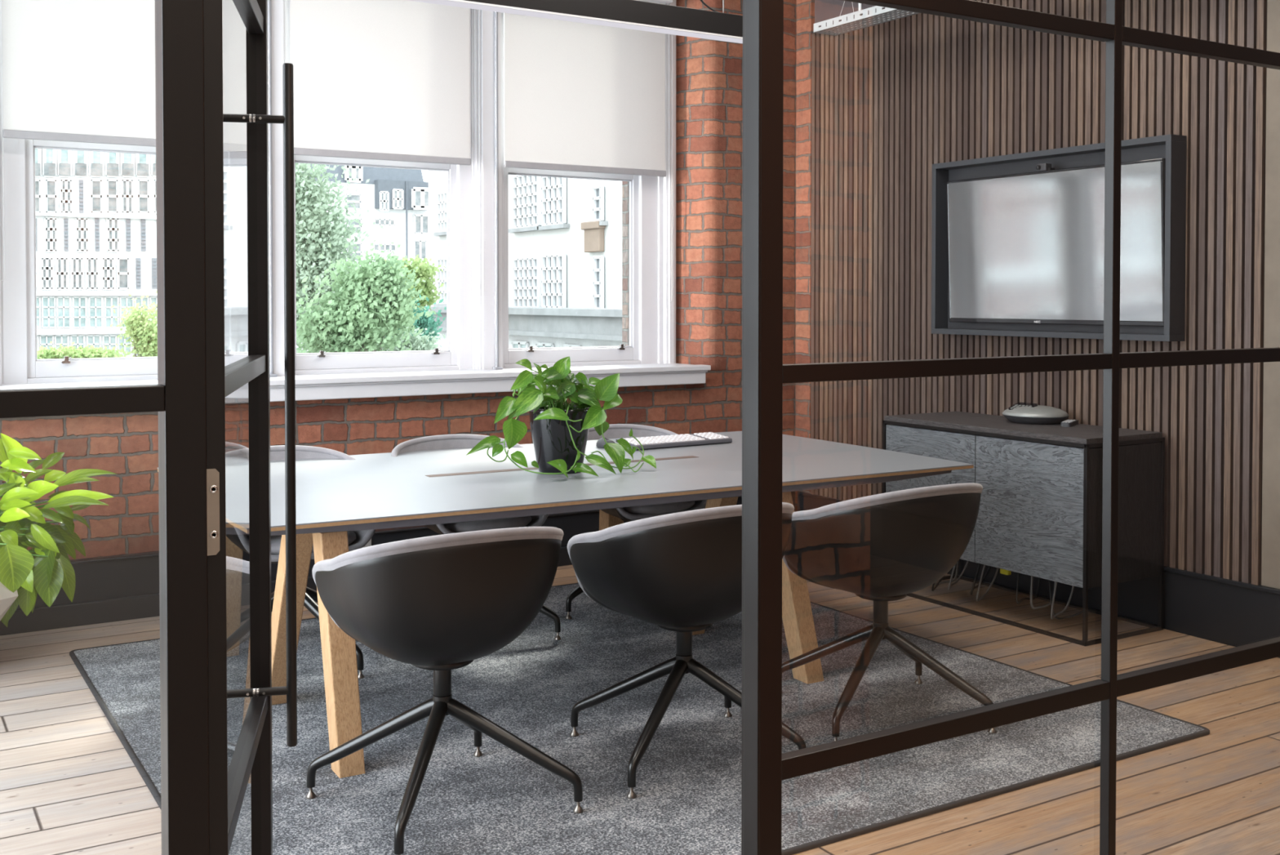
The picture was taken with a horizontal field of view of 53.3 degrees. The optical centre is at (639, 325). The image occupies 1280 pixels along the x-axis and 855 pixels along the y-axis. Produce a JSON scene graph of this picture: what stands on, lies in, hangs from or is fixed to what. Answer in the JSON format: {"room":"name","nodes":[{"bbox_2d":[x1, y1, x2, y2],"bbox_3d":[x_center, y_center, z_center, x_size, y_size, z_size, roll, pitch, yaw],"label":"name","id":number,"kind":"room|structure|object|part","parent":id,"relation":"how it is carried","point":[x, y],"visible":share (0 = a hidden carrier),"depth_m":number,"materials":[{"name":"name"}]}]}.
{"room":"office","nodes":[
{"label":"office","id":0,"kind":"room"},
{"bbox_2d":[0,0,796,559],"bbox_3d":[-1.752,-0.448,6.085,6.380,3.800,0.500,-1,1,-31],"label":"wall","id":1,"kind":"structure","parent":0,"point":[709,73],"depth_m":7.10,"materials":[{"name":"red brick"}]},
{"bbox_2d":[0,0,157,383],"bbox_3d":[-2.326,-0.821,5.775,1.105,2.160,0.135,-1,1,-31],"label":"window","id":2,"kind":"structure","parent":1,"relation":"in","point":[19,362],"depth_m":5.52,"materials":[{"name":"white paint"}]},
{"bbox_2d":[0,0,155,280],"bbox_3d":[-2.252,-1.030,5.637,1.078,1.676,0.090,-1,1,-31],"label":"roller blind","id":3,"kind":"object","parent":2,"relation":"attached to","point":[83,71],"visible":0.68,"depth_m":5.53,"materials":[{"name":"fabric"}]},
{"bbox_3d":[-2.701,-0.975,5.374,0.027,1.576,0.004,-1,1,-31],"label":"bead chain","id":4,"kind":"part","parent":3,"relation":"part of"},
{"bbox_3d":[-2.316,-0.308,5.788,0.885,1.067,0.050,-1,1,-31],"label":"sash","id":5,"kind":"part","parent":2,"relation":"part of","materials":[{"name":"white paint"}]},
{"bbox_2d":[267,0,277,376],"bbox_3d":[-1.727,-0.805,5.976,0.055,2.093,0.038,-1,1,-31],"label":"strip","id":6,"kind":"object","parent":1,"relation":"attached to","point":[269,35],"visible":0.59,"depth_m":5.98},
{"bbox_2d":[0,363,711,401],"bbox_3d":[-1.275,0.288,6.196,3.692,0.101,0.355,-1,1,-31],"label":"windowsill","id":7,"kind":"structure","parent":1,"relation":"attached to","point":[410,383],"depth_m":6.19,"materials":[{"name":"white paint"}]},
{"bbox_2d":[362,538,371,547],"bbox_3d":[-1.338,1.049,6.016,0.146,0.086,0.012,-1,1,-31],"label":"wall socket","id":8,"kind":"object","parent":1,"relation":"attached to","point":[369,544],"visible":0.2,"depth_m":6.04,"materials":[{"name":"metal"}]},
{"bbox_2d":[285,0,475,374],"bbox_3d":[-1.309,-0.834,6.398,1.020,2.160,0.135,-1,1,-31],"label":"window","id":9,"kind":"structure","parent":1,"relation":"in","point":[460,354],"depth_m":6.58,"materials":[{"name":"white paint"}]},
{"bbox_3d":[-1.361,-1.320,6.412,0.897,1.030,0.040,-1,1,-31],"label":"sash","id":10,"kind":"part","parent":9,"relation":"part of","materials":[{"name":"white paint"}]},
{"bbox_3d":[-1.335,-0.320,6.390,0.897,1.067,0.050,-1,1,-31],"label":"sash","id":11,"kind":"part","parent":9,"relation":"part of","materials":[{"name":"white paint"}]},
{"bbox_2d":[289,0,479,295],"bbox_3d":[-1.244,-1.013,6.255,1.006,1.736,0.090,-1,1,-31],"label":"roller blind","id":12,"kind":"object","parent":9,"relation":"attached to","point":[388,80],"visible":0.88,"depth_m":6.25,"materials":[{"name":"fabric"}]},
{"bbox_3d":[-0.832,-0.969,6.520,0.027,1.636,0.004,-1,1,-31],"label":"bead chain","id":13,"kind":"part","parent":12,"relation":"part of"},
{"bbox_2d":[0,490,796,635],"bbox_3d":[-1.628,1.122,5.859,5.920,0.272,0.070,-1,1,-31],"label":"baseboard","id":14,"kind":"structure","parent":1,"relation":"attached to","point":[121,587],"depth_m":5.47,"materials":[{"name":"wood"}]},
{"bbox_2d":[271,0,675,376],"bbox_3d":[-1.369,-0.833,6.328,3.615,2.160,0.190,-1,1,-31],"label":"trim","id":15,"kind":"structure","parent":1,"relation":"attached to","point":[485,301],"depth_m":6.59,"materials":[{"name":"white paint"}]},
{"bbox_2d":[492,11,502,369],"bbox_3d":[-0.733,-0.817,6.585,0.055,2.093,0.038,-1,1,-31],"label":"strip","id":16,"kind":"object","parent":1,"relation":"attached to","point":[496,366],"visible":1,"depth_m":6.58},
{"bbox_2d":[502,13,662,368],"bbox_3d":[-0.341,-0.847,6.990,1.030,2.160,0.135,-1,1,-31],"label":"window","id":17,"kind":"structure","parent":1,"relation":"in","point":[646,192],"depth_m":7.16,"materials":[{"name":"white paint"}]},
{"bbox_3d":[-0.380,-0.333,6.975,0.865,1.067,0.050,-1,1,-31],"label":"sash","id":18,"kind":"part","parent":17,"relation":"part of","materials":[{"name":"white paint"}]},
{"bbox_2d":[503,0,673,302],"bbox_3d":[-0.270,-1.006,6.852,1.070,1.776,0.090,-1,1,-31],"label":"roller blind","id":19,"kind":"object","parent":17,"relation":"attached to","point":[581,97],"visible":0.99,"depth_m":6.83,"materials":[{"name":"fabric"}]},
{"bbox_3d":[0.170,-0.962,7.134,0.027,1.676,0.004,-1,1,-31],"label":"bead chain","id":20,"kind":"part","parent":19,"relation":"part of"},
{"bbox_2d":[622,181,629,346],"bbox_3d":[0.156,-0.826,7.419,0.565,2.300,0.065,-1,1,-31],"label":"trim","id":21,"kind":"structure","parent":1,"relation":"attached to","point":[625,184],"depth_m":7.28,"materials":[{"name":"paint"}]},
{"bbox_2d":[0,564,1279,854],"bbox_3d":[0.406,1.426,2.602,6.380,0.200,8.760,-1,1,-31],"label":"floor","id":22,"kind":"structure","parent":0,"point":[69,784],"depth_m":3.76,"materials":[{"name":"wood"}]},
{"bbox_2d":[0,432,117,626],"bbox_3d":[-2.582,0.824,4.696,1.232,0.915,0.845,-1,1,-31],"label":"plant","id":23,"kind":"object","parent":22,"relation":"on","point":[42,569],"visible":1,"depth_m":4.77,"materials":[{"name":"plant"}]},
{"bbox_2d":[69,582,1209,854],"bbox_3d":[-0.201,1.280,4.505,2.975,0.011,2.895,-1,1,-31],"label":"rug","id":24,"kind":"object","parent":22,"relation":"on","point":[500,801],"visible":0.61,"depth_m":3.90,"materials":[{"name":"carpet"}]},
{"bbox_2d":[270,444,375,678],"bbox_3d":[-1.305,0.875,4.823,0.675,0.788,0.594,0,1,-13],"label":"armchair","id":25,"kind":"object","parent":24,"relation":"on","point":[358,539],"visible":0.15,"depth_m":4.79,"materials":[{"name":"fabric"}]},
{"bbox_2d":[271,530,355,554],"bbox_3d":[-1.281,0.809,4.765,0.416,0.066,0.356,-1,1,-34],"label":"seat cushion","id":26,"kind":"object","parent":25,"relation":"on","point":[275,540],"depth_m":4.68,"materials":[{"name":"grey fabric"}]},
{"bbox_2d":[306,526,583,854],"bbox_3d":[-0.535,0.906,3.445,0.632,0.784,0.623,-1,1,-29],"label":"armchair","id":27,"kind":"object","parent":24,"relation":"on","point":[444,602],"visible":1,"depth_m":3.24,"materials":[{"name":"plastic"}]},
{"bbox_3d":[-0.535,0.902,3.445,0.170,0.018,0.170,-1,1,-29],"label":"mounting plate","id":28,"kind":"part","parent":27,"relation":"part of","materials":[{"name":"metal"}]},
{"bbox_2d":[391,434,560,639],"bbox_3d":[-0.688,0.869,5.228,0.632,0.784,0.594,-1,1,-32],"label":"armchair","id":29,"kind":"object","parent":24,"relation":"on","point":[444,441],"visible":0.22,"depth_m":5.16,"materials":[{"name":"fabric"}]},
{"bbox_2d":[443,515,531,532],"bbox_3d":[-0.656,0.800,5.177,0.416,0.066,0.356,-1,1,-32],"label":"seat cushion","id":30,"kind":"object","parent":29,"relation":"on","point":[517,522],"depth_m":5.01,"materials":[{"name":"grey fabric"}]},
{"bbox_3d":[-0.502,1.100,5.176,0.382,0.262,0.044,0,1,17],"label":"leg","id":31,"kind":"part","parent":29,"relation":"part of","materials":[{"name":"metal"}]},
{"bbox_2d":[157,431,973,777],"bbox_3d":[-0.266,0.902,4.874,2.790,0.731,1.563,-1,1,-30],"label":"meeting table","id":32,"kind":"object","parent":24,"relation":"on","point":[334,497],"visible":0.54,"depth_m":4.38,"materials":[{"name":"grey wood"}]},
{"bbox_3d":[-0.887,0.950,3.744,0.092,0.684,0.222,-1,1,-30],"label":"leg","id":33,"kind":"part","parent":32,"relation":"part of","materials":[{"name":"brown wood"}]},
{"bbox_2d":[528,404,589,473],"bbox_3d":[-0.296,0.422,4.713,0.229,0.238,0.229,-1,1,-31],"label":"pot","id":34,"kind":"object","parent":32,"relation":"on","point":[552,439],"depth_m":4.63,"materials":[{"name":"ceramic"}]},
{"bbox_2d":[466,355,656,477],"bbox_3d":[-0.322,0.329,4.637,0.744,0.426,0.374,-1,1,-31],"label":"pothos","id":35,"kind":"object","parent":32,"relation":"on","point":[559,430],"visible":1,"depth_m":4.61,"materials":[{"name":"plant"}]},
{"bbox_2d":[595,437,615,448],"bbox_3d":[-0.145,0.504,5.464,0.060,0.044,0.110,-1,2,-43],"label":"computer mouse","id":36,"kind":"object","parent":32,"relation":"on","point":[601,442],"visible":0.7,"depth_m":5.45,"materials":[{"name":"grey plastic"}]},
{"bbox_3d":[-0.128,0.908,5.720,0.134,0.684,0.234,-1,1,-30],"label":"leg","id":37,"kind":"part","parent":32,"relation":"part of","materials":[{"name":"brown wood"}]},
{"bbox_2d":[615,431,732,449],"bbox_3d":[0.152,0.505,5.562,0.510,0.037,0.160,-1,1,-34],"label":"keyboard","id":38,"kind":"object","parent":32,"relation":"on","point":[709,437],"visible":0.94,"depth_m":5.53,"materials":[{"name":"plastic"}]},
{"bbox_3d":[0.545,0.931,4.622,0.142,0.684,0.221,-1,1,-30],"label":"leg","id":39,"kind":"part","parent":32,"relation":"part of","materials":[{"name":"brown wood"}]},
{"bbox_2d":[564,423,706,618],"bbox_3d":[0.008,0.857,5.668,0.682,0.788,0.634,0,1,1],"label":"armchair","id":40,"kind":"object","parent":24,"relation":"on","point":[615,430],"visible":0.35,"depth_m":5.53,"materials":[{"name":"fabric"}]},
{"bbox_2d":[622,500,694,514],"bbox_3d":[0.027,0.791,5.619,0.416,0.066,0.356,-1,1,-31],"label":"seat cushion","id":41,"kind":"object","parent":40,"relation":"on","point":[668,508],"depth_m":5.46,"materials":[{"name":"grey fabric"}]},
{"bbox_2d":[567,502,806,798],"bbox_3d":[0.130,0.896,3.827,0.651,0.788,0.567,0,1,-20],"label":"armchair","id":42,"kind":"object","parent":24,"relation":"on","point":[681,572],"visible":0.93,"depth_m":3.61,"materials":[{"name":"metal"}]},
{"bbox_3d":[0.133,0.894,3.835,0.170,0.018,0.170,-1,1,-30],"label":"mounting plate","id":43,"kind":"part","parent":42,"relation":"part of","materials":[{"name":"metal"}]},
{"bbox_2d":[782,482,996,741],"bbox_3d":[0.789,0.888,4.205,0.668,0.788,0.577,0,1,-14],"label":"armchair","id":44,"kind":"object","parent":24,"relation":"on","point":[882,548],"visible":0.9,"depth_m":4.01,"materials":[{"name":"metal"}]},
{"bbox_3d":[0.797,0.886,4.216,0.170,0.018,0.170,-1,1,-31],"label":"mounting plate","id":45,"kind":"part","parent":44,"relation":"part of","materials":[{"name":"metal"}]},
{"bbox_2d":[882,411,1164,645],"bbox_3d":[1.666,0.849,5.678,0.485,0.824,1.180,-1,1,-31],"label":"sideboard","id":46,"kind":"object","parent":22,"relation":"on","point":[1040,513],"visible":0.84,"depth_m":5.29,"materials":[{"name":"black wood"}]},
{"bbox_3d":[1.327,0.753,5.809,0.034,0.555,0.565,-1,1,-31],"label":"door","id":47,"kind":"part","parent":46,"relation":"part of","materials":[{"name":"grey wood"}]},
{"bbox_2d":[931,574,945,591],"bbox_3d":[1.420,1.135,5.965,0.059,0.206,0.154,1,2,44],"label":"cable","id":48,"kind":"object","parent":46,"relation":"hanging from","point":[933,588],"visible":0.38,"depth_m":5.96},
{"bbox_2d":[934,560,959,585],"bbox_3d":[1.450,1.127,6.017,0.155,0.194,0.066,0,1,-15],"label":"cable","id":49,"kind":"object","parent":46,"relation":"hanging from","point":[957,562],"visible":0.44,"depth_m":6.00,"materials":[{"name":"plastic"}]},
{"bbox_2d":[947,560,968,590],"bbox_3d":[1.490,1.130,5.939,0.059,0.194,0.154,1,2,44],"label":"cable","id":50,"kind":"object","parent":46,"relation":"hanging from","point":[950,584],"visible":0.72,"depth_m":5.93,"materials":[{"name":"plastic"}]},
{"bbox_2d":[969,563,991,594],"bbox_3d":[1.568,1.131,5.842,0.068,0.193,0.155,1,2,42],"label":"cable","id":51,"kind":"object","parent":46,"relation":"hanging from","point":[973,587],"visible":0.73,"depth_m":5.79,"materials":[{"name":"plastic"}]},
{"bbox_2d":[976,564,999,601],"bbox_3d":[1.568,1.137,5.735,0.156,0.200,0.042,-1,2,-41],"label":"cable","id":52,"kind":"object","parent":46,"relation":"hanging from","point":[984,566],"visible":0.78,"depth_m":5.71,"materials":[{"name":"plastic"}]},
{"bbox_2d":[1000,568,1011,574],"bbox_3d":[1.613,1.066,5.621,0.024,0.063,0.050,-1,1,-31],"label":"tag","id":53,"kind":"object","parent":46,"relation":"hanging from","point":[1002,571],"visible":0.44,"depth_m":5.61,"materials":[{"name":"plastic"}]},
{"bbox_2d":[1015,572,1040,604],"bbox_3d":[1.723,1.132,5.636,0.156,0.186,0.042,0,1,-22],"label":"cable","id":54,"kind":"object","parent":46,"relation":"hanging from","point":[1018,575],"visible":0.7,"depth_m":5.61,"materials":[{"name":"plastic"}]},
{"bbox_3d":[1.627,0.763,5.319,0.034,0.555,0.576,-1,1,-31],"label":"door","id":55,"kind":"part","parent":46,"relation":"part of","materials":[{"name":"grey wood"}]},
{"bbox_2d":[1002,402,1068,423],"bbox_3d":[1.776,0.393,5.724,0.273,0.086,0.293,-1,2,-39],"label":"phone","id":56,"kind":"object","parent":46,"relation":"on","point":[1019,412],"visible":1,"depth_m":5.63,"materials":[{"name":"grey plastic"}]},
{"bbox_2d":[1030,575,1056,608],"bbox_3d":[1.769,1.137,5.570,0.156,0.194,0.061,0,1,-17],"label":"cable","id":57,"kind":"object","parent":46,"relation":"hanging from","point":[1032,576],"visible":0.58,"depth_m":5.54,"materials":[{"name":"plastic"}]},
{"bbox_2d":[1050,581,1074,618],"bbox_3d":[1.804,1.143,5.423,0.159,0.200,0.012,-1,1,-31],"label":"cable","id":58,"kind":"object","parent":46,"relation":"hanging from","point":[1052,616],"visible":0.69,"depth_m":5.39,"materials":[{"name":"plastic"}]},
{"bbox_2d":[1048,579,1082,619],"bbox_3d":[1.828,1.147,5.455,0.146,0.209,0.113,0,1,0],"label":"cable","id":59,"kind":"object","parent":46,"relation":"hanging from","point":[1049,580],"visible":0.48,"depth_m":5.43,"materials":[{"name":"plastic"}]},
{"bbox_2d":[1060,419,1078,426],"bbox_3d":[1.886,0.429,5.594,0.044,0.020,0.172,1,1,30],"label":"remote control","id":60,"kind":"object","parent":46,"relation":"on","point":[1068,423],"visible":1,"depth_m":5.54,"materials":[{"name":"grey plastic"}]},
{"bbox_3d":[1.967,0.766,5.181,0.456,0.555,0.012,-1,1,-31],"label":"panel","id":61,"kind":"part","parent":46,"relation":"part of","materials":[{"name":"brown wood"}]},
{"bbox_2d":[814,0,884,33],"bbox_3d":[3.099,-0.431,4.084,0.200,3.450,8.540,-1,1,-31],"label":"wall","id":62,"kind":"structure","parent":0,"point":[824,10],"depth_m":7.15,"materials":[{"name":"paint"}]},
{"bbox_2d":[203,0,760,854],"bbox_3d":[0.588,-0.393,2.267,5.980,3.450,0.066,-1,1,-31],"label":"door frame","id":63,"kind":"structure","parent":62,"relation":"attached to","point":[212,9],"depth_m":1.78,"materials":[{"name":"black metal"}]},
{"bbox_3d":[-0.525,0.229,1.566,0.015,0.106,0.004,-1,1,-31],"label":"hinge plate","id":64,"kind":"part","parent":63,"relation":"part of","materials":[{"name":"metal"}]},
{"bbox_2d":[0,0,1279,854],"bbox_3d":[0.593,-0.057,2.266,5.980,2.780,0.045,-1,1,-31],"label":"glass wall","id":65,"kind":"structure","parent":63,"relation":"attached to","point":[775,766],"depth_m":2.00,"materials":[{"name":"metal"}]},
{"bbox_3d":[-0.915,0.092,1.334,0.792,0.031,0.025,-1,1,-31],"label":"rail","id":66,"kind":"part","parent":65,"relation":"part of","materials":[{"name":"metal"}]},
{"bbox_3d":[-0.561,-0.028,1.559,0.048,2.750,0.045,-1,1,-31],"label":"post","id":67,"kind":"part","parent":65,"relation":"part of","materials":[{"name":"metal"}]},
{"bbox_2d":[222,0,297,854],"bbox_3d":[-0.637,0.083,2.014,0.142,2.490,0.800,0,1,-12],"label":"door","id":68,"kind":"structure","parent":65,"relation":"in","point":[246,118],"depth_m":2.24,"materials":[{"name":"metal"}]},
{"bbox_3d":[-0.637,-0.235,2.007,0.001,0.625,0.728,0,1,-12],"label":"pane","id":69,"kind":"part","parent":68,"relation":"part of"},
{"bbox_3d":[-0.637,0.394,2.021,0.001,0.632,0.728,0,1,-12],"label":"pane","id":70,"kind":"part","parent":68,"relation":"part of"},
{"bbox_3d":[-0.637,0.989,2.033,0.001,0.558,0.728,0,1,-12],"label":"pane","id":71,"kind":"part","parent":68,"relation":"part of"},
{"bbox_3d":[-0.637,0.078,2.014,0.028,0.031,0.728,0,1,-12],"label":"rail","id":72,"kind":"part","parent":68,"relation":"part of","materials":[{"name":"metal"}]},
{"bbox_3d":[-0.637,0.710,2.027,0.028,0.031,0.728,0,1,-12],"label":"rail","id":73,"kind":"part","parent":68,"relation":"part of","materials":[{"name":"metal"}]},
{"bbox_3d":[-0.637,-0.547,2.001,0.028,0.031,0.728,0,1,-12],"label":"rail","id":74,"kind":"part","parent":68,"relation":"part of","materials":[{"name":"metal"}]},
{"bbox_3d":[-0.634,0.147,2.307,0.018,1.235,0.018,0,1,-12],"label":"pull handle","id":75,"kind":"part","parent":68,"relation":"part of","materials":[{"name":"black metal"}]},
{"bbox_3d":[0.196,-0.037,2.022,0.045,2.750,0.045,-1,1,-31],"label":"post","id":76,"kind":"part","parent":65,"relation":"part of","materials":[{"name":"metal"}]},
{"bbox_3d":[0.557,0.705,2.249,0.792,0.033,0.025,-1,1,-31],"label":"rail","id":77,"kind":"part","parent":65,"relation":"part of","materials":[{"name":"metal"}]},
{"bbox_3d":[0.557,0.073,2.236,0.792,0.029,0.025,-1,1,-31],"label":"rail","id":78,"kind":"part","parent":65,"relation":"part of","materials":[{"name":"metal"}]},
{"bbox_3d":[0.557,-0.552,2.223,0.792,0.029,0.025,-1,1,-31],"label":"rail","id":79,"kind":"part","parent":65,"relation":"part of","materials":[{"name":"metal"}]},
{"bbox_3d":[0.905,-0.046,2.443,0.021,2.750,0.022,-1,1,-31],"label":"post","id":80,"kind":"part","parent":65,"relation":"part of","materials":[{"name":"metal"}]},
{"bbox_3d":[1.254,0.696,2.676,0.801,0.033,0.025,-1,1,-31],"label":"rail","id":81,"kind":"part","parent":65,"relation":"part of","materials":[{"name":"metal"}]},
{"bbox_3d":[1.254,0.064,2.663,0.801,0.029,0.025,-1,1,-31],"label":"rail","id":82,"kind":"part","parent":65,"relation":"part of","materials":[{"name":"metal"}]},
{"bbox_3d":[1.254,-0.561,2.650,0.801,0.029,0.025,-1,1,-31],"label":"rail","id":83,"kind":"part","parent":65,"relation":"part of","materials":[{"name":"metal"}]},
{"bbox_2d":[795,0,814,511],"bbox_3d":[0.953,-0.499,7.369,0.025,3.450,0.135,-1,1,-31],"label":"trim","id":84,"kind":"structure","parent":62,"relation":"attached to","point":[805,8],"depth_m":7.36,"materials":[{"name":"red brick"}]},
{"bbox_2d":[810,0,1266,585],"bbox_3d":[1.708,-0.322,6.126,0.040,2.623,2.770,-1,1,-31],"label":"wall panel","id":85,"kind":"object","parent":62,"relation":"attached to","point":[892,100],"depth_m":5.83,"materials":[{"name":"brown wood"}]},
{"bbox_2d":[797,490,1279,657],"bbox_3d":[3.022,1.165,3.997,0.055,0.262,8.015,-1,1,-31],"label":"baseboard","id":86,"kind":"structure","parent":62,"relation":"attached to","point":[1228,611],"depth_m":5.23,"materials":[{"name":"wood"}]},
{"bbox_2d":[931,133,1186,341],"bbox_3d":[1.842,-0.366,5.773,0.100,0.840,1.350,-1,1,-31],"label":"surround","id":87,"kind":"object","parent":62,"relation":"attached to","point":[1172,148],"visible":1,"depth_m":5.64,"materials":[{"name":"paint"}]},
{"bbox_2d":[946,158,1165,326],"bbox_3d":[1.841,-0.349,5.726,0.074,0.687,1.210,-1,1,-31],"label":"television","id":88,"kind":"object","parent":87,"relation":"attached to","point":[1028,247],"visible":1,"depth_m":5.68,"materials":[{"name":"glass"}]},
{"bbox_2d":[1035,163,1054,171],"bbox_3d":[1.815,-0.707,5.713,0.050,0.034,0.069,-1,1,-31],"label":"webcam","id":89,"kind":"object","parent":88,"relation":"on","point":[1042,166],"visible":1,"depth_m":5.70,"materials":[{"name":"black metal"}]},
{"bbox_2d":[1261,0,1279,589],"bbox_3d":[2.761,-0.286,4.413,0.035,2.623,1.250,-1,1,-31],"label":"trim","id":90,"kind":"structure","parent":62,"relation":"attached to","point":[1270,550],"depth_m":4.91,"materials":[{"name":"brown wood"}]},
{"bbox_3d":[0.406,-2.198,2.526,6.380,0.150,8.760,-1,1,-31],"label":"ceiling","id":91,"kind":"structure","parent":0,"visible":0},
{"bbox_2d":[405,0,742,44],"bbox_3d":[-0.345,-1.660,4.739,1.900,1.020,0.071,-1,1,-31],"label":"linear pendant light","id":92,"kind":"object","parent":91,"relation":"hanging from","point":[634,15],"visible":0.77,"depth_m":4.90,"materials":[{"name":"black metal"}]},
{"bbox_3d":[0.272,-1.715,5.116,0.155,0.926,0.008,-1,1,-31],"label":"power cord","id":93,"kind":"part","parent":92,"relation":"part of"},
{"bbox_2d":[813,0,919,35],"bbox_3d":[1.580,-1.847,5.681,0.151,0.685,2.340,-1,1,-31],"label":"cable tray","id":94,"kind":"object","parent":91,"relation":"hanging from","point":[874,15],"visible":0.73,"depth_m":6.40,"materials":[{"name":"metal"}]},
{"bbox_3d":[1.099,-1.862,6.360,0.017,0.683,0.018,-1,1,-31],"label":"hanger rod","id":95,"kind":"part","parent":94,"relation":"part of","materials":[{"name":"metal"}]},
{"label":"outside","id":96,"kind":"structure","parent":0,"visible":0},
{"bbox_2d":[36,341,131,359],"bbox_3d":[-17.219,0.923,38.644,3.917,0.863,1.975,-1,1,-31],"label":"hedge","id":97,"kind":"object","parent":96,"point":[86,352],"visible":0.62,"depth_m":38.46,"materials":[{"name":"plant"}]},
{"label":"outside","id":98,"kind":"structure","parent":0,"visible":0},
{"bbox_3d":[-43.058,5.653,166.113,400.000,0.500,312.000,-1,1,-31],"label":"ground","id":99,"kind":"structure","parent":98,"visible":0},
{"bbox_2d":[35,148,157,357],"bbox_3d":[-45.075,-15.736,100.877,21.015,45.000,12.350,-1,1,-31],"label":"office building","id":100,"kind":"structure","parent":99,"relation":"on","point":[96,211],"depth_m":96.38,"materials":[{"name":"concrete"}]},
{"bbox_3d":[-44.772,-6.691,94.324,0.248,2.415,0.160,-1,1,-31],"label":"louvre panel","id":101,"kind":"part","parent":100,"relation":"part of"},
{"bbox_3d":[-44.689,-11.511,94.087,0.749,0.900,0.080,-1,1,-31],"label":"balustrade","id":102,"kind":"part","parent":100,"relation":"part of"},
{"bbox_3d":[-43.822,-11.574,94.617,0.760,0.900,0.080,-1,1,-31],"label":"balustrade","id":103,"kind":"part","parent":100,"relation":"part of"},
{"bbox_3d":[-42.945,-11.637,95.153,0.772,0.900,0.080,-1,1,-31],"label":"balustrade","id":104,"kind":"part","parent":100,"relation":"part of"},
{"bbox_3d":[-42.970,-6.769,95.428,0.271,2.443,0.160,-1,1,-31],"label":"louvre panel","id":105,"kind":"part","parent":100,"relation":"part of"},
{"bbox_3d":[-42.001,-11.704,95.730,0.784,0.900,0.080,-1,1,-31],"label":"balustrade","id":106,"kind":"part","parent":100,"relation":"part of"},
{"bbox_3d":[-42.057,-9.697,95.926,0.282,2.454,0.160,-1,1,-31],"label":"louvre panel","id":107,"kind":"part","parent":100,"relation":"part of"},
{"bbox_3d":[-41.124,-6.850,96.557,0.295,2.472,0.160,-1,1,-31],"label":"louvre panel","id":108,"kind":"part","parent":100,"relation":"part of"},
{"bbox_3d":[-41.046,-11.773,96.314,0.796,0.900,0.080,-1,1,-31],"label":"balustrade","id":109,"kind":"part","parent":100,"relation":"part of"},
{"bbox_3d":[-40.079,-11.842,96.906,0.809,0.900,0.080,-1,1,-31],"label":"balustrade","id":110,"kind":"part","parent":100,"relation":"part of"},
{"bbox_3d":[-39.235,-6.932,97.713,0.320,2.501,0.160,-1,1,-31],"label":"louvre panel","id":111,"kind":"part","parent":100,"relation":"part of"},
{"bbox_3d":[-39.159,-11.908,97.468,0.821,0.900,0.080,-1,1,-31],"label":"balustrade","id":112,"kind":"part","parent":100,"relation":"part of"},
{"bbox_3d":[-38.634,-3.979,98.143,0.330,2.366,0.160,-1,1,-31],"label":"louvre panel","id":113,"kind":"part","parent":100,"relation":"part of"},
{"bbox_3d":[-38.303,-6.972,98.284,0.333,2.516,0.160,-1,1,-31],"label":"louvre panel","id":114,"kind":"part","parent":100,"relation":"part of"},
{"bbox_3d":[-38.228,-11.975,98.037,0.834,0.900,0.080,-1,1,-31],"label":"balustrade","id":115,"kind":"part","parent":100,"relation":"part of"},
{"bbox_3d":[-37.635,-4.003,98.756,0.344,2.380,0.160,-1,1,-31],"label":"louvre panel","id":116,"kind":"part","parent":100,"relation":"part of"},
{"bbox_3d":[-37.226,-12.047,98.650,0.847,0.900,0.080,-1,1,-31],"label":"balustrade","id":117,"kind":"part","parent":100,"relation":"part of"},
{"bbox_2d":[110,288,157,356],"bbox_3d":[-14.806,3.499,38.050,1.849,9.187,2.288,-1,1,-31],"label":"young tree","id":118,"kind":"object","parent":99,"relation":"on","point":[143,331],"visible":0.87,"depth_m":37.61,"materials":[{"name":"green plant"}]},
{"bbox_2d":[295,163,383,353],"bbox_3d":[-12.458,-1.242,49.500,6.324,18.181,7.726,0,1,7],"label":"birch tree","id":119,"kind":"object","parent":99,"relation":"on","point":[313,241],"visible":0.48,"depth_m":48.75,"materials":[{"name":"green plant"}]},
{"bbox_2d":[295,164,428,353],"bbox_3d":[-34.764,-8.119,161.863,19.388,27.215,15.420,-1,1,-31],"label":"apartment building","id":120,"kind":"structure","parent":99,"relation":"on","point":[397,200],"depth_m":156.25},
{"bbox_2d":[296,228,435,353],"bbox_3d":[-8.658,2.576,38.208,5.152,11.023,3.949,0,1,-13],"label":"bush","id":121,"kind":"object","parent":99,"relation":"on","point":[373,304],"visible":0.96,"depth_m":37.70,"materials":[{"name":"green plant"}]},
{"bbox_2d":[368,326,445,351],"bbox_3d":[-7.816,4.019,42.250,2.765,7.974,2.049,-1,1,-31],"label":"shrub","id":122,"kind":"object","parent":99,"relation":"on","point":[416,341],"visible":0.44,"depth_m":42.02,"materials":[{"name":"green plant"}]},
{"bbox_2d":[384,254,445,311],"bbox_3d":[-10.715,2.179,59.138,3.800,10.939,3.129,-1,1,-31],"label":"maple tree","id":123,"kind":"object","parent":99,"relation":"on","point":[424,270],"visible":0.38,"depth_m":58.92,"materials":[{"name":"green plant"}]},
{"bbox_2d":[385,288,446,346],"bbox_3d":[-10.100,3.068,54.949,4.356,9.341,3.264,-1,2,-41],"label":"cedar tree","id":124,"kind":"object","parent":99,"relation":"on","point":[424,322],"visible":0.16,"depth_m":54.73,"materials":[{"name":"green plant"}]},
{"bbox_2d":[424,13,622,350],"bbox_3d":[-0.603,-8.534,67.422,17.200,32.000,29.008,-1,1,-31],"label":"stone building","id":125,"kind":"structure","parent":99,"relation":"on","point":[565,234],"depth_m":61.57,"materials":[{"name":"stone"}]}
]}

